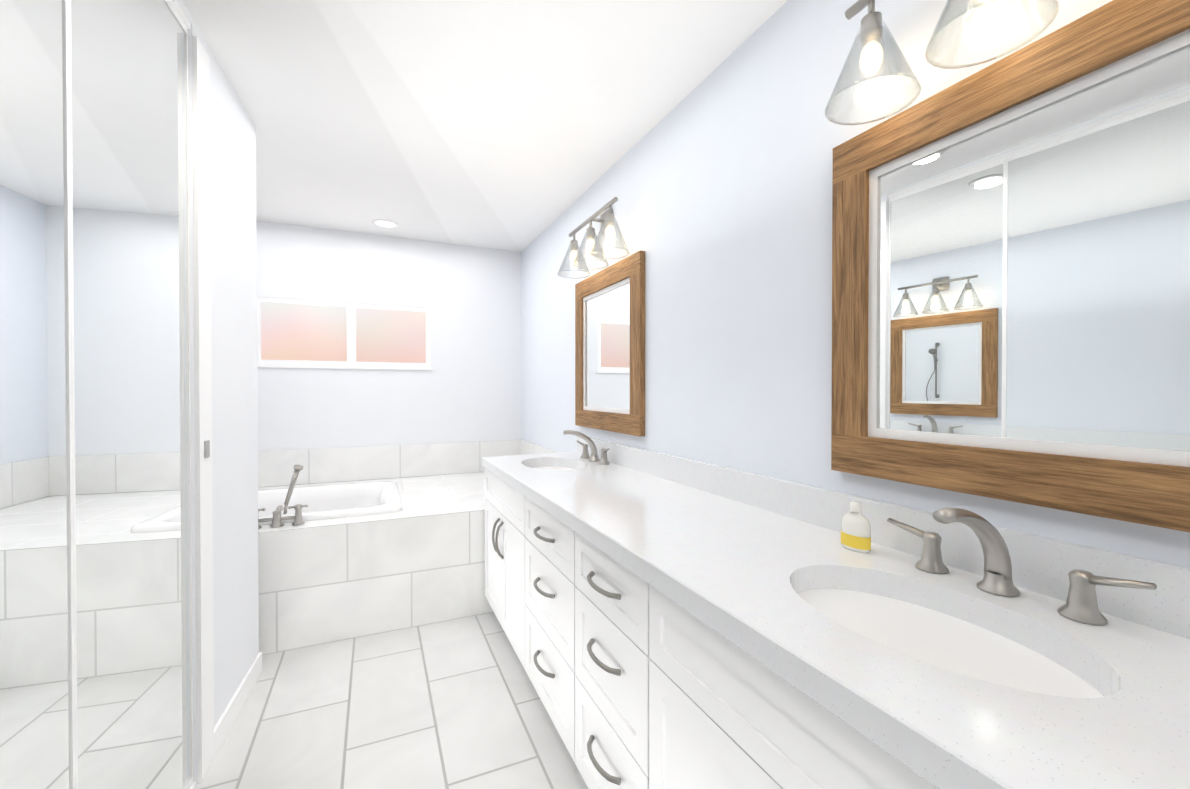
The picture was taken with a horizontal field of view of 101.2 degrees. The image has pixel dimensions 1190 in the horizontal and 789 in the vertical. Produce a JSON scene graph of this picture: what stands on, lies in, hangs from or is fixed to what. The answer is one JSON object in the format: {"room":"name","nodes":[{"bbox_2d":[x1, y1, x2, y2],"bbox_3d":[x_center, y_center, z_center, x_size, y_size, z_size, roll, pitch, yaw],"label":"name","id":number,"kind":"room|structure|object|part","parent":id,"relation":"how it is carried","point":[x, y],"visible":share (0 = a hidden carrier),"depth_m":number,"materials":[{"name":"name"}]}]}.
{"room":"bathroom","nodes":[
{"label":"bathroom","id":0,"kind":"room"},
{"bbox_2d":[177,0,258,783],"bbox_3d":[-0.629,-0.028,-0.341,0.120,2.550,5.250,0,1,-20],"label":"wall","id":1,"kind":"structure","parent":0,"point":[234,381],"depth_m":1.83,"materials":[{"name":"paint"}]},
{"bbox_2d":[0,0,195,788],"bbox_3d":[-0.694,0.052,-0.071,0.051,2.384,3.396,0,1,-20],"label":"mirror","id":2,"kind":"object","parent":1,"relation":"attached to","point":[95,579],"visible":1,"depth_m":1.08,"materials":[{"name":"mirror"}]},
{"bbox_3d":[-0.694,0.052,-0.071,0.051,2.384,3.396,0,1,-20],"label":"frame","id":3,"kind":"part","parent":2,"relation":"part of","materials":[{"name":"paint"}]},
{"bbox_2d":[192,36,213,783],"bbox_3d":[-1.267,0.055,1.583,0.012,2.350,0.099,0,1,-20],"label":"trim","id":4,"kind":"structure","parent":1,"relation":"attached to","point":[203,393],"depth_m":1.57,"materials":[{"name":"paint"}]},
{"bbox_2d":[204,440,209,457],"bbox_3d":[-1.261,0.178,1.589,0.002,0.055,0.035,0,1,-21],"label":"strike plate","id":5,"kind":"object","parent":1,"relation":"attached to","point":[206,449],"depth_m":1.59,"materials":[{"name":"silver metal"}]},
{"bbox_2d":[214,652,261,759],"bbox_3d":[-0.567,1.202,-0.307,0.012,0.090,5.248,0,1,-20],"label":"baseboard","id":6,"kind":"structure","parent":1,"relation":"attached to","point":[228,717],"depth_m":1.85,"materials":[{"name":"paint"}]},
{"bbox_2d":[256,221,521,450],"bbox_3d":[-1.804,-0.062,3.634,2.550,2.550,0.120,0,1,-24],"label":"wall","id":7,"kind":"structure","parent":0,"point":[467,387],"depth_m":3.71,"materials":[{"name":"paint"}]},
{"bbox_2d":[257,296,430,367],"bbox_3d":[-1.812,-0.440,3.595,1.145,0.465,0.059,0,1,-24],"label":"window","id":8,"kind":"structure","parent":7,"relation":"in","point":[308,332],"depth_m":3.56,"materials":[{"name":"glass"}]},
{"bbox_2d":[257,365,431,369],"bbox_3d":[-1.797,-0.196,3.563,1.165,0.018,0.012,0,1,-24],"label":"window sill","id":9,"kind":"structure","parent":7,"relation":"attached to","point":[331,367],"depth_m":3.54,"materials":[{"name":"paint"}]},
{"bbox_2d":[258,440,559,486],"bbox_3d":[-1.472,0.512,3.025,2.446,0.249,1.268,0,1,-24],"label":"tile surround","id":10,"kind":"object","parent":7,"relation":"attached to","point":[321,465],"visible":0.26,"depth_m":3.64,"materials":[{"name":"white tile"}]},
{"bbox_2d":[194,612,587,788],"bbox_3d":[-0.363,1.264,0.565,2.650,0.050,6.880,0,1,-24],"label":"floor","id":11,"kind":"structure","parent":0,"point":[454,704],"depth_m":1.84,"materials":[{"name":"tile"}]},
{"bbox_2d":[258,472,493,654],"bbox_3d":[-1.472,0.913,3.028,2.446,0.610,1.268,0,1,-24],"label":"bathtub","id":12,"kind":"object","parent":11,"relation":"on","point":[352,559],"visible":0.48,"depth_m":2.53,"materials":[{"name":"tile"}]},
{"bbox_2d":[258,465,307,528],"bbox_3d":[-1.572,0.494,2.430,0.267,0.297,0.187,0,1,-24],"label":"tub faucet","id":13,"kind":"object","parent":12,"relation":"on","point":[276,519],"visible":0.77,"depth_m":2.39,"materials":[{"name":"silver metal"}]},
{"bbox_2d":[483,466,953,788],"bbox_3d":[0.367,0.821,1.179,0.608,0.825,3.609,0,1,-24],"label":"bathroom vanity","id":14,"kind":"object","parent":11,"relation":"on","point":[670,622],"depth_m":1.10,"materials":[{"name":"paint"}]},
{"bbox_2d":[482,453,1189,788],"bbox_3d":[0.378,0.383,1.181,0.584,0.050,3.609,0,1,-24],"label":"countertop","id":15,"kind":"structure","parent":14,"relation":"on","point":[737,564],"depth_m":0.73,"materials":[{"name":"white stone"}]},
{"bbox_2d":[534,462,577,469],"bbox_3d":[-0.209,0.464,2.470,0.329,0.158,0.499,0,1,-24],"label":"sink","id":16,"kind":"object","parent":15,"relation":"in","point":[537,465],"depth_m":2.65,"materials":[{"name":"white ceramic"}]},
{"bbox_2d":[562,430,613,465],"bbox_3d":[-0.066,0.264,2.532,0.200,0.165,0.407,0,1,-24],"label":"faucet","id":17,"kind":"object","parent":15,"relation":"on","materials":[{"name":"silver metal"}]},
{"bbox_2d":[841,501,870,552],"bbox_3d":[0.605,0.303,1.135,0.042,0.110,0.072,0,1,-24],"label":"soap bottle","id":18,"kind":"object","parent":15,"relation":"on","point":[855,530],"visible":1,"depth_m":1.12,"materials":[{"name":"plastic"}]},
{"bbox_2d":[790,574,1117,713],"bbox_3d":[0.538,0.479,0.810,0.329,0.158,0.499,0,1,-24],"label":"sink","id":19,"kind":"object","parent":15,"relation":"in","point":[1039,677],"depth_m":0.81,"materials":[{"name":"white ceramic"}]},
{"bbox_2d":[882,508,1165,625],"bbox_3d":[0.681,0.279,0.873,0.200,0.165,0.407,0,1,-24],"label":"faucet","id":20,"kind":"object","parent":15,"relation":"on","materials":[{"name":"silver metal"}]},
{"bbox_2d":[181,0,787,251],"bbox_3d":[-0.363,-1.201,0.544,2.650,0.080,6.880,0,1,-24],"label":"ceiling","id":21,"kind":"structure","parent":0,"point":[516,125],"depth_m":1.92,"materials":[{"name":"paint"}]},
{"bbox_2d":[372,219,398,227],"bbox_3d":[-1.451,-1.182,3.388,0.170,0.006,0.170,0,1,-24],"label":"recessed light","id":22,"kind":"object","parent":21,"relation":"in","point":[383,223],"visible":1,"depth_m":3.38,"materials":[{"name":"paint"}]},
{"bbox_2d":[521,0,1189,567],"bbox_3d":[0.799,-0.040,1.077,0.100,2.550,6.880,0,1,-24],"label":"wall","id":23,"kind":"structure","parent":0,"point":[717,182],"depth_m":1.57,"materials":[{"name":"paint"}]},
{"bbox_2d":[557,197,629,278],"bbox_3d":[-0.021,-0.817,2.532,0.194,0.293,0.650,0,1,-24],"label":"sconce","id":24,"kind":"object","parent":23,"relation":"attached to","point":[606,220],"visible":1,"depth_m":2.51,"materials":[{"name":"clear glass"}]},
{"bbox_2d":[575,251,644,435],"bbox_3d":[0.055,-0.233,2.571,0.028,0.840,0.780,0,1,-24],"label":"mirror","id":25,"kind":"object","parent":23,"relation":"attached to","point":[609,348],"visible":1,"depth_m":2.49,"materials":[{"name":"brown wood"}]},
{"bbox_3d":[0.063,-0.233,2.575,0.010,0.606,0.546,0,1,-24],"label":"glass","id":26,"kind":"part","parent":25,"relation":"part of","materials":[{"name":"white"}]},
{"bbox_2d":[825,0,921,124],"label":"sconce","id":27,"kind":"object","parent":23,"relation":"attached to","point":[871,57],"depth_m":1.09,"materials":[{"name":"clear glass"}]},
{"bbox_2d":[598,439,1189,637],"bbox_3d":[0.638,0.307,1.289,0.021,0.100,3.596,0,1,-24],"label":"backsplash","id":28,"kind":"structure","parent":23,"relation":"attached to","point":[820,506],"depth_m":1.19,"materials":[{"name":"white stone"}]},
{"bbox_2d":[925,0,1058,68],"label":"sconce","id":29,"kind":"object","parent":23,"relation":"attached to","point":[940,23],"depth_m":0.92,"materials":[{"name":"clear glass"}]},
{"bbox_2d":[831,0,1189,531],"bbox_3d":[0.793,-0.219,0.930,0.028,0.840,0.780,0,1,-24],"label":"mirror","id":30,"kind":"object","parent":23,"relation":"attached to","point":[1011,277],"visible":0.98,"depth_m":0.90,"materials":[{"name":"brown wood"}]},
{"bbox_3d":[0.793,-0.219,0.930,0.028,0.650,0.780,0,1,-24],"label":"frame","id":31,"kind":"part","parent":30,"relation":"part of","materials":[{"name":"brown wood"}]},
{"bbox_3d":[0.801,-0.219,0.934,0.010,0.606,0.546,0,1,-24],"label":"glass","id":32,"kind":"part","parent":30,"relation":"part of","materials":[{"name":"white"}]}
]}

